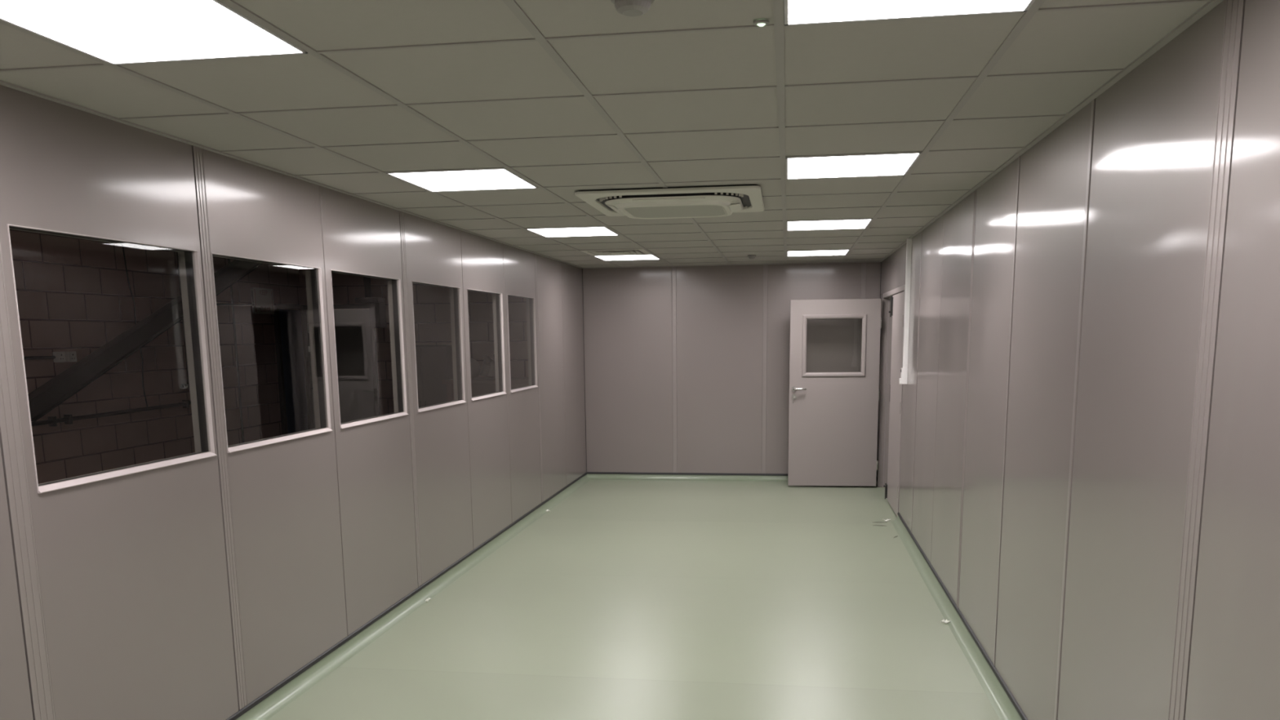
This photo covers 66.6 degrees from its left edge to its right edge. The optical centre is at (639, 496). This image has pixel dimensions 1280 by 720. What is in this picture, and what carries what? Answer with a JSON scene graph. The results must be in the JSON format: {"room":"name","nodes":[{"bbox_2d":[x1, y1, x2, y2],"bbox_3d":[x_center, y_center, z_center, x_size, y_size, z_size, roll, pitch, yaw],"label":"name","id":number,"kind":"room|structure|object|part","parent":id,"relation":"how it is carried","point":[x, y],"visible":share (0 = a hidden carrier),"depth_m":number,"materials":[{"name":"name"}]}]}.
{"room":"clean room","nodes":[
{"label":"clean room","id":0,"kind":"room"},
{"bbox_2d":[8,229,301,484],"bbox_3d":[-5.331,-0.834,5.132,0.200,3.300,14.700,1,10,9],"label":"wall","id":1,"kind":"structure","parent":0,"point":[73,294],"depth_m":8.84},
{"bbox_2d":[23,355,55,359],"bbox_3d":[-4.951,-0.960,6.876,0.024,0.024,2.255,1,10,9],"label":"conduit","id":2,"kind":"object","parent":1,"relation":"attached to","point":[33,357],"visible":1,"depth_m":7.81,"materials":[{"name":"black"}]},
{"bbox_2d":[53,351,66,362],"bbox_3d":[-4.769,-1.151,8.018,0.046,0.086,0.086,1,10,9],"label":"wall socket","id":3,"kind":"object","parent":1,"relation":"attached to","point":[60,356],"visible":1,"depth_m":8.00,"materials":[{"name":"white plastic"}]},
{"bbox_2d":[64,351,76,361],"bbox_3d":[-4.750,-1.173,8.145,0.046,0.086,0.086,1,10,9],"label":"wall socket","id":4,"kind":"object","parent":1,"relation":"attached to","point":[71,356],"visible":1,"depth_m":8.12,"materials":[{"name":"white plastic"}]},
{"bbox_2d":[31,390,191,426],"bbox_3d":[-4.770,-0.673,7.907,0.090,0.197,3.828,1,10,9],"label":"pipe","id":5,"kind":"object","parent":1,"relation":"attached to","point":[68,419],"visible":0.89,"depth_m":8.43,"materials":[{"name":"black metal"}]},
{"bbox_2d":[180,379,189,390],"bbox_3d":[-4.478,-1.091,9.715,0.104,0.152,0.279,1,10,9],"label":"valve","id":6,"kind":"object","parent":5,"relation":"attached to","point":[183,386],"visible":0.14,"depth_m":9.60,"materials":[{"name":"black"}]},
{"bbox_2d":[27,259,262,421],"bbox_3d":[-4.442,-1.689,9.160,0.100,1.640,3.760,1,10,9],"label":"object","id":7,"kind":"object","parent":1,"relation":"attached to","point":[68,383],"visible":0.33,"depth_m":8.46,"materials":[{"name":"black"}]},
{"bbox_2d":[176,251,189,386],"bbox_3d":[-4.482,-2.156,9.528,0.052,2.150,0.072,1,10,9],"label":"pipe","id":8,"kind":"object","parent":1,"relation":"attached to","point":[177,258],"visible":0.21,"depth_m":9.60,"materials":[{"name":"black metal"}]},
{"bbox_2d":[227,258,244,443],"bbox_3d":[-4.382,-1.746,10.566,0.024,3.300,0.024,1,10,9],"label":"downpipe","id":9,"kind":"object","parent":1,"relation":"attached to","point":[228,260],"visible":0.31,"depth_m":10.61,"materials":[{"name":"black"}]},
{"bbox_2d":[216,303,300,306],"bbox_3d":[-4.308,-2.161,10.957,0.020,0.070,2.001,1,10,9],"label":"conduit","id":10,"kind":"object","parent":1,"relation":"attached to","point":[274,304],"visible":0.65,"depth_m":10.58,"materials":[{"name":"black"}]},
{"bbox_2d":[250,287,274,314],"bbox_3d":[-4.294,-2.232,11.107,0.042,0.290,0.420,1,10,9],"label":"notice","id":11,"kind":"object","parent":1,"relation":"attached to","point":[262,299],"visible":1,"depth_m":11.07,"materials":[{"name":"grey paper"}]},
{"bbox_2d":[273,303,311,435],"bbox_3d":[-4.192,-1.312,11.851,0.045,2.020,0.660,1,10,9],"label":"door","id":12,"kind":"structure","parent":1,"relation":"in","point":[289,328],"depth_m":11.77,"materials":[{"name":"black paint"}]},
{"bbox_2d":[0,84,586,719],"bbox_3d":[-1.660,-0.290,4.223,0.060,2.440,13.840,1,10,9],"label":"wall","id":13,"kind":"structure","parent":0,"point":[191,590],"depth_m":4.00,"materials":[{"name":"grey metal"}]},
{"bbox_3d":[-1.930,0.039,2.330,0.020,2.260,1.034,1,10,9],"label":"wall panel","id":14,"kind":"part","parent":13,"relation":"part of","materials":[{"name":"silver metal"}]},
{"bbox_2d":[6,223,217,493],"bbox_3d":[-1.792,-0.480,3.353,0.086,0.828,0.975,1,10,9],"label":"window","id":15,"kind":"structure","parent":13,"relation":"in","point":[188,261],"depth_m":3.76,"materials":[{"name":"grey"}]},
{"bbox_3d":[-1.760,-0.096,3.413,0.032,0.018,0.933,1,10,9],"label":"sill","id":16,"kind":"part","parent":15,"relation":"part of","materials":[{"name":"grey metal"}]},
{"bbox_3d":[-1.767,-0.141,3.401,0.020,2.260,0.991,1,10,9],"label":"wall panel","id":17,"kind":"part","parent":13,"relation":"part of","materials":[{"name":"silver metal"}]},
{"bbox_2d":[211,253,333,453],"bbox_3d":[-1.641,-0.646,4.346,0.086,0.828,0.958,1,10,9],"label":"window","id":18,"kind":"structure","parent":13,"relation":"in","point":[313,274],"depth_m":4.75,"materials":[{"name":"grey"}]},
{"bbox_3d":[-1.609,-0.262,4.406,0.032,0.018,0.916,1,10,9],"label":"sill","id":19,"kind":"part","parent":18,"relation":"part of","materials":[{"name":"grey metal"}]},
{"bbox_3d":[-1.612,-0.311,4.419,0.020,2.260,0.963,1,10,9],"label":"wall panel","id":20,"kind":"part","parent":13,"relation":"part of","materials":[{"name":"silver metal"}]},
{"bbox_3d":[-1.466,-0.471,5.375,0.020,2.260,0.986,1,10,9],"label":"wall panel","id":21,"kind":"part","parent":13,"relation":"part of","materials":[{"name":"silver metal"}]},
{"bbox_2d":[330,269,408,429],"bbox_3d":[-1.491,-0.811,5.330,0.086,0.828,0.930,1,10,9],"label":"window","id":22,"kind":"structure","parent":13,"relation":"in","point":[394,295],"depth_m":5.73,"materials":[{"name":"grey"}]},
{"bbox_3d":[-1.459,-0.427,5.390,0.032,0.018,0.888,1,10,9],"label":"sill","id":23,"kind":"part","parent":22,"relation":"part of","materials":[{"name":"grey metal"}]},
{"bbox_2d":[226,471,591,719],"bbox_3d":[-1.600,0.880,4.380,0.082,0.078,13.780,1,10,9],"label":"baseboard","id":24,"kind":"structure","parent":13,"relation":"attached to","point":[268,704],"depth_m":5.42,"materials":[{"name":"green plastic"}]},
{"bbox_2d":[411,280,466,412],"bbox_3d":[-1.331,-0.987,6.376,0.086,0.828,0.935,1,10,9],"label":"window","id":25,"kind":"structure","parent":13,"relation":"in","point":[455,292],"depth_m":6.78,"materials":[{"name":"grey"}]},
{"bbox_3d":[-1.300,-0.603,6.436,0.032,0.018,0.893,1,10,9],"label":"sill","id":26,"kind":"part","parent":25,"relation":"part of","materials":[{"name":"grey metal"}]},
{"bbox_3d":[-1.307,-0.647,6.420,0.020,2.260,1.022,1,10,9],"label":"wall panel","id":27,"kind":"part","parent":13,"relation":"part of","materials":[{"name":"silver metal"}]},
{"bbox_3d":[-1.155,-0.814,7.419,0.020,2.260,1.015,1,10,9],"label":"wall panel","id":28,"kind":"part","parent":13,"relation":"part of","materials":[{"name":"silver metal"}]},
{"bbox_2d":[466,288,506,400],"bbox_3d":[-1.180,-1.154,7.374,0.086,0.828,0.906,1,10,9],"label":"window","id":29,"kind":"structure","parent":13,"relation":"in","point":[497,300],"depth_m":7.77,"materials":[{"name":"grey"}]},
{"bbox_3d":[-1.148,-0.770,7.433,0.032,0.018,0.864,1,10,9],"label":"sill","id":30,"kind":"part","parent":29,"relation":"part of","materials":[{"name":"grey metal"}]},
{"bbox_3d":[-1.005,-0.979,8.404,0.020,2.260,0.992,1,10,9],"label":"wall panel","id":31,"kind":"part","parent":13,"relation":"part of","materials":[{"name":"silver metal"}]},
{"bbox_2d":[506,293,537,392],"bbox_3d":[-1.028,-1.321,8.368,0.086,0.828,0.910,1,10,9],"label":"window","id":32,"kind":"structure","parent":13,"relation":"in","point":[531,308],"depth_m":8.77,"materials":[{"name":"grey"}]},
{"bbox_3d":[-0.996,-0.937,8.428,0.032,0.018,0.868,1,10,9],"label":"sill","id":33,"kind":"part","parent":32,"relation":"part of","materials":[{"name":"grey metal"}]},
{"bbox_3d":[-0.848,-1.152,9.435,0.020,2.260,0.988,1,10,9],"label":"wall panel","id":34,"kind":"part","parent":13,"relation":"part of","materials":[{"name":"silver metal"}]},
{"bbox_3d":[-0.699,-1.317,10.416,0.020,2.260,1.013,1,10,9],"label":"wall panel","id":35,"kind":"part","parent":13,"relation":"part of","materials":[{"name":"silver metal"}]},
{"bbox_2d":[298,267,528,415],"bbox_3d":[-2.356,-1.994,11.918,3.640,3.300,0.200,1,10,9],"label":"wall","id":36,"kind":"structure","parent":0,"point":[431,304],"depth_m":11.80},
{"bbox_2d":[302,303,380,429],"bbox_3d":[-3.684,-1.357,12.081,0.920,2.020,0.085,1,10,9],"label":"door","id":37,"kind":"structure","parent":36,"relation":"in","point":[355,335],"depth_m":12.02,"materials":[{"name":"white paint"},{"name":"glass"}]},
{"bbox_2d":[355,276,386,328],"bbox_3d":[-3.252,-2.824,11.700,0.290,1.570,0.220,1,10,9],"label":"duct","id":38,"kind":"object","parent":36,"relation":"attached to","point":[378,304],"visible":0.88,"depth_m":11.71,"materials":[{"name":"grey metal"}]},
{"bbox_2d":[355,297,385,303],"bbox_3d":[-3.247,-2.375,11.775,0.290,0.060,0.220,1,10,9],"label":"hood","id":39,"kind":"object","parent":38,"relation":"attached to","point":[366,300],"depth_m":11.68,"materials":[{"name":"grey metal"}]},
{"bbox_2d":[0,0,1223,268],"bbox_3d":[-0.060,-1.421,3.790,3.328,0.104,13.840,1,10,9],"label":"ceiling","id":40,"kind":"structure","parent":0,"point":[567,97],"depth_m":3.09,"materials":[{"name":"tile"}]},
{"bbox_2d":[0,0,307,64],"bbox_3d":[-1.179,-1.120,2.287,0.556,0.025,0.582,1,10,9],"label":"recessed light","id":41,"kind":"object","parent":40,"relation":"in","point":[113,32],"visible":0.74,"depth_m":2.32,"materials":[{"name":"grey plastic"}]},
{"bbox_2d":[386,168,537,191],"bbox_3d":[-0.823,-1.512,4.627,0.556,0.025,0.582,1,10,9],"label":"recessed light","id":42,"kind":"object","parent":40,"relation":"in","point":[498,178],"visible":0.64,"depth_m":4.60,"materials":[{"name":"grey plastic"}]},
{"bbox_2d":[525,226,618,237],"bbox_3d":[-0.466,-1.905,6.968,0.556,0.025,0.582,1,10,9],"label":"recessed light","id":43,"kind":"object","parent":40,"relation":"in","point":[577,231],"visible":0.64,"depth_m":6.96,"materials":[{"name":"grey plastic"}]},
{"bbox_2d":[580,248,652,255],"bbox_3d":[-0.199,-2.212,8.721,0.558,0.055,0.558,1,10,9],"label":"ceiling vent","id":44,"kind":"object","parent":40,"relation":"in","point":[624,251],"visible":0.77,"depth_m":8.76,"materials":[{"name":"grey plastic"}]},
{"bbox_2d":[593,254,660,260],"bbox_3d":[-0.110,-2.297,9.309,0.556,0.025,0.582,1,10,9],"label":"recessed light","id":45,"kind":"object","parent":40,"relation":"in","point":[625,257],"visible":0.58,"depth_m":9.30,"materials":[{"name":"grey plastic"}]},
{"bbox_2d":[610,0,654,16],"bbox_3d":[-0.014,-1.078,2.128,0.100,0.040,0.100,1,10,9],"label":"smoke detector","id":46,"kind":"object","parent":40,"relation":"attached to","point":[625,7],"visible":1,"depth_m":2.11,"materials":[{"name":"grey plastic"}]},
{"bbox_3d":[-0.014,-1.090,2.126,0.100,0.014,0.100,1,10,9],"label":"plate","id":47,"kind":"part","parent":46,"relation":"part of","materials":[{"name":"grey plastic"}]},
{"bbox_2d":[574,184,764,218],"bbox_3d":[0.203,-1.607,5.385,0.950,0.069,0.950,1,10,9],"label":"air conditioner","id":48,"kind":"object","parent":40,"relation":"attached to","point":[715,201],"visible":1,"depth_m":5.10,"materials":[{"name":"grey plastic"}]},
{"bbox_2d":[596,192,751,210],"bbox_3d":[0.203,-1.627,5.382,0.814,0.002,0.814,1,10,9],"label":"outlet","id":49,"kind":"object","parent":48,"relation":"attached to","point":[744,198],"depth_m":5.06,"materials":[{"name":"white plastic"}]},
{"bbox_3d":[0.203,-1.592,5.388,0.728,0.038,0.728,1,10,9],"label":"panel","id":50,"kind":"part","parent":48,"relation":"part of","materials":[{"name":"grey plastic"}]},
{"bbox_2d":[624,204,724,217],"bbox_3d":[0.204,-1.584,5.389,0.524,0.012,0.524,1,10,9],"label":"grille","id":51,"kind":"object","parent":48,"relation":"attached to","point":[678,211],"depth_m":5.39,"materials":[{"name":"grey plastic"}]},
{"bbox_2d":[747,254,755,259],"bbox_3d":[1.067,-2.270,9.228,0.080,0.035,0.080,1,10,9],"label":"smoke detector","id":52,"kind":"object","parent":40,"relation":"attached to","point":[750,256],"visible":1,"depth_m":9.20,"materials":[{"name":"grey plastic"}]},
{"bbox_2d":[753,19,768,26],"bbox_3d":[0.292,-1.130,2.329,0.038,0.009,0.038,1,10,9],"label":"recessed light","id":53,"kind":"object","parent":40,"relation":"in","point":[761,23],"visible":1,"depth_m":2.32,"materials":[{"name":"grey plastic"}]},
{"bbox_2d":[786,249,849,256],"bbox_3d":[1.652,-2.274,9.044,0.558,0.025,0.582,1,10,9],"label":"recessed light","id":54,"kind":"object","parent":40,"relation":"in","point":[827,252],"visible":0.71,"depth_m":9.03,"materials":[{"name":"grey plastic"}]},
{"bbox_2d":[786,218,872,231],"bbox_3d":[1.295,-1.882,6.704,0.558,0.025,0.582,1,10,9],"label":"recessed light","id":55,"kind":"object","parent":40,"relation":"in","point":[861,223],"visible":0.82,"depth_m":6.69,"materials":[{"name":"grey plastic"}]},
{"bbox_2d":[786,152,921,179],"bbox_3d":[0.939,-1.489,4.363,0.558,0.025,0.582,1,10,9],"label":"recessed light","id":56,"kind":"object","parent":40,"relation":"in","point":[881,164],"visible":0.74,"depth_m":4.34,"materials":[{"name":"grey plastic"}]},
{"bbox_2d":[784,0,1035,26],"bbox_3d":[0.582,-1.097,2.022,0.558,0.025,0.582,1,10,9],"label":"recessed light","id":57,"kind":"object","parent":40,"relation":"in","point":[797,12],"visible":1,"depth_m":2.25,"materials":[{"name":"grey plastic"}]},
{"bbox_2d":[267,479,999,719],"bbox_3d":[1.251,0.979,3.972,5.808,0.050,13.800,1,10,9],"label":"floor","id":58,"kind":"structure","parent":0,"point":[625,599],"depth_m":5.41,"materials":[{"name":"green plastic"}]},
{"bbox_2d":[941,619,951,623],"bbox_3d":[1.708,0.693,5.433,0.054,0.023,0.023,-2,9,-7],"label":"scrap","id":59,"kind":"object","parent":58,"relation":"on","point":[946,621],"visible":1,"depth_m":5.43,"materials":[{"name":"white paper"}]},
{"bbox_2d":[582,262,881,481],"bbox_3d":[0.977,-1.395,10.700,3.328,2.440,0.063,1,10,9],"label":"wall","id":60,"kind":"structure","parent":0,"point":[686,368],"depth_m":10.71,"materials":[{"name":"grey metal"}]},
{"bbox_3d":[-0.121,-1.395,10.848,0.987,2.260,0.020,1,10,9],"label":"wall panel","id":61,"kind":"part","parent":60,"relation":"part of","materials":[{"name":"silver metal"}]},
{"bbox_2d":[586,471,787,481],"bbox_3d":[0.983,-0.222,10.842,3.208,0.078,0.082,1,10,9],"label":"baseboard","id":62,"kind":"structure","parent":60,"relation":"attached to","point":[591,475],"depth_m":10.91,"materials":[{"name":"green plastic"}]},
{"bbox_3d":[0.879,-1.382,10.698,0.939,2.260,0.020,1,10,9],"label":"wall panel","id":63,"kind":"part","parent":60,"relation":"part of","materials":[{"name":"silver metal"}]},
{"bbox_3d":[1.876,-1.369,10.548,0.981,2.260,0.020,1,10,9],"label":"wall panel","id":64,"kind":"part","parent":60,"relation":"part of","materials":[{"name":"silver metal"}]},
{"bbox_3d":[2.483,-1.361,10.457,0.151,2.260,0.020,1,10,9],"label":"wall panel","id":65,"kind":"part","parent":60,"relation":"part of","materials":[{"name":"silver metal"}]},
{"bbox_2d":[876,0,1279,719],"bbox_3d":[1.568,-0.248,3.739,0.063,2.440,13.840,1,10,9],"label":"wall","id":66,"kind":"structure","parent":0,"point":[1090,470],"depth_m":2.83,"materials":[{"name":"grey metal"}]},
{"bbox_2d":[787,298,882,486],"bbox_3d":[2.025,-1.070,10.120,0.926,1.926,0.169,0,9,7],"label":"door","id":67,"kind":"structure","parent":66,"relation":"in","point":[833,416],"depth_m":10.12,"materials":[{"name":"grey metal"}]},
{"bbox_3d":[1.656,-1.119,10.105,0.150,0.054,0.064,0,9,7],"label":"handle","id":68,"kind":"part","parent":67,"relation":"part of","materials":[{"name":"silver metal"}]},
{"bbox_3d":[2.546,-1.162,10.300,0.020,1.918,0.328,1,10,9],"label":"wall panel","id":69,"kind":"part","parent":66,"relation":"part of","materials":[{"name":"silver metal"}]},
{"bbox_2d":[877,284,905,515],"bbox_3d":[2.414,-0.937,9.189,0.106,1.996,1.953,1,10,9],"label":"trim","id":70,"kind":"structure","parent":66,"relation":"attached to","point":[886,327],"depth_m":10.06,"materials":[{"name":"grey paint"}]},
{"bbox_3d":[2.388,-2.119,9.163,0.020,0.340,2.281,1,10,9],"label":"wall panel","id":71,"kind":"part","parent":66,"relation":"part of","materials":[{"name":"silver metal"}]},
{"bbox_2d":[883,291,904,515],"bbox_3d":[2.302,-0.847,8.756,0.076,1.926,0.948,1,10,9],"label":"door","id":72,"kind":"structure","parent":66,"relation":"in","point":[896,311],"depth_m":8.77,"materials":[{"name":"grey metal"}]},
{"bbox_2d":[898,238,911,384],"bbox_3d":[2.140,-1.484,7.833,0.060,1.146,0.056,1,10,9],"label":"cable trunking","id":73,"kind":"object","parent":66,"relation":"attached to","point":[904,376],"visible":1,"depth_m":7.82,"materials":[{"name":"white plastic"}]},
{"bbox_3d":[2.133,-1.549,7.823,0.003,1.016,0.032,1,10,9],"label":"trunking lid","id":74,"kind":"part","parent":73,"relation":"part of","materials":[{"name":"white plastic"}]},
{"bbox_3d":[2.163,-0.912,7.770,0.020,2.260,0.885,1,10,9],"label":"wall panel","id":75,"kind":"part","parent":66,"relation":"part of","materials":[{"name":"silver metal"}]},
{"bbox_3d":[2.018,-0.752,6.816,0.020,2.260,1.016,1,10,9],"label":"wall panel","id":76,"kind":"part","parent":66,"relation":"part of","materials":[{"name":"silver metal"}]},
{"bbox_3d":[1.865,-0.584,5.815,0.020,2.260,1.025,1,10,9],"label":"wall panel","id":77,"kind":"part","parent":66,"relation":"part of","materials":[{"name":"silver metal"}]},
{"bbox_2d":[890,511,1027,719],"bbox_3d":[1.357,1.108,2.796,0.082,0.078,11.494,1,10,9],"label":"baseboard","id":78,"kind":"structure","parent":66,"relation":"attached to","point":[1006,708],"depth_m":5.11,"materials":[{"name":"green plastic"}]},
{"bbox_3d":[1.710,-0.413,4.794,0.020,2.260,0.954,1,10,9],"label":"wall panel","id":79,"kind":"part","parent":66,"relation":"part of","materials":[{"name":"silver metal"}]},
{"bbox_3d":[1.562,-0.249,3.820,0.020,2.260,0.997,1,10,9],"label":"wall panel","id":80,"kind":"part","parent":66,"relation":"part of","materials":[{"name":"silver metal"}]},
{"bbox_3d":[1.412,-0.084,2.835,0.020,2.260,0.954,1,10,9],"label":"wall panel","id":81,"kind":"part","parent":66,"relation":"part of","materials":[{"name":"silver metal"}]},
{"bbox_3d":[1.251,0.093,1.777,0.020,2.260,1.021,1,10,9],"label":"wall panel","id":82,"kind":"part","parent":66,"relation":"part of","materials":[{"name":"silver metal"}]},
{"bbox_3d":[-3.482,0.849,5.133,3.900,0.058,14.700,1,10,9],"label":"floor","id":83,"kind":"structure","parent":0,"visible":0},
{"bbox_2d":[415,344,453,407],"bbox_3d":[-2.504,-1.051,11.683,0.640,1.520,0.471,1,10,9],"label":"cupboard","id":84,"kind":"object","parent":83,"relation":"on","point":[434,365],"visible":0.28,"depth_m":11.39,"materials":[{"name":"grey"}]},
{"bbox_3d":[-2.687,-1.034,11.504,0.302,1.430,0.016,1,10,9],"label":"cupboard door","id":85,"kind":"part","parent":84,"relation":"part of","materials":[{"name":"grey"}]},
{"bbox_3d":[-2.383,-1.030,11.458,0.302,1.430,0.016,1,10,9],"label":"cupboard door","id":86,"kind":"part","parent":84,"relation":"part of","materials":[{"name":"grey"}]},
{"bbox_2d":[441,377,528,401],"bbox_3d":[-1.466,-0.821,11.415,1.460,1.130,0.700,1,10,9],"label":"bench","id":87,"kind":"object","parent":83,"relation":"on","point":[479,385],"visible":0.09,"depth_m":11.08,"materials":[{"name":"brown wood"}]},
{"bbox_3d":[-2.155,-0.758,11.239,0.070,1.080,0.070,1,10,9],"label":"leg","id":88,"kind":"part","parent":87,"relation":"part of","materials":[{"name":"wood"}]},
{"bbox_2d":[470,357,479,378],"bbox_3d":[-1.974,-1.524,11.270,0.260,0.316,0.260,1,10,9],"label":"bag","id":89,"kind":"object","parent":87,"relation":"on","point":[474,365],"visible":0.3,"depth_m":11.20,"materials":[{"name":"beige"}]},
{"bbox_2d":[479,354,495,377],"bbox_3d":[-1.679,-1.513,11.240,0.316,0.269,0.366,-5,11,-26],"label":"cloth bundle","id":90,"kind":"object","parent":87,"relation":"on","point":[488,370],"visible":0.45,"depth_m":11.14,"materials":[{"name":"grey"}]},
{"bbox_3d":[-1.509,-1.168,11.061,1.250,0.230,0.030,1,10,9],"label":"rail","id":91,"kind":"part","parent":87,"relation":"part of","materials":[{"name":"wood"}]},
{"bbox_3d":[-3.551,-2.462,4.588,3.840,0.050,14.700,1,10,9],"label":"ceiling","id":92,"kind":"structure","parent":0,"visible":0},
{"bbox_2d":[121,244,147,406],"bbox_3d":[-4.637,-1.970,8.881,0.022,2.301,0.162,1,10,9],"label":"hanging cable","id":93,"kind":"object","parent":92,"relation":"hanging from","point":[122,244],"visible":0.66,"depth_m":8.95,"materials":[{"name":"black plastic"}]}
]}

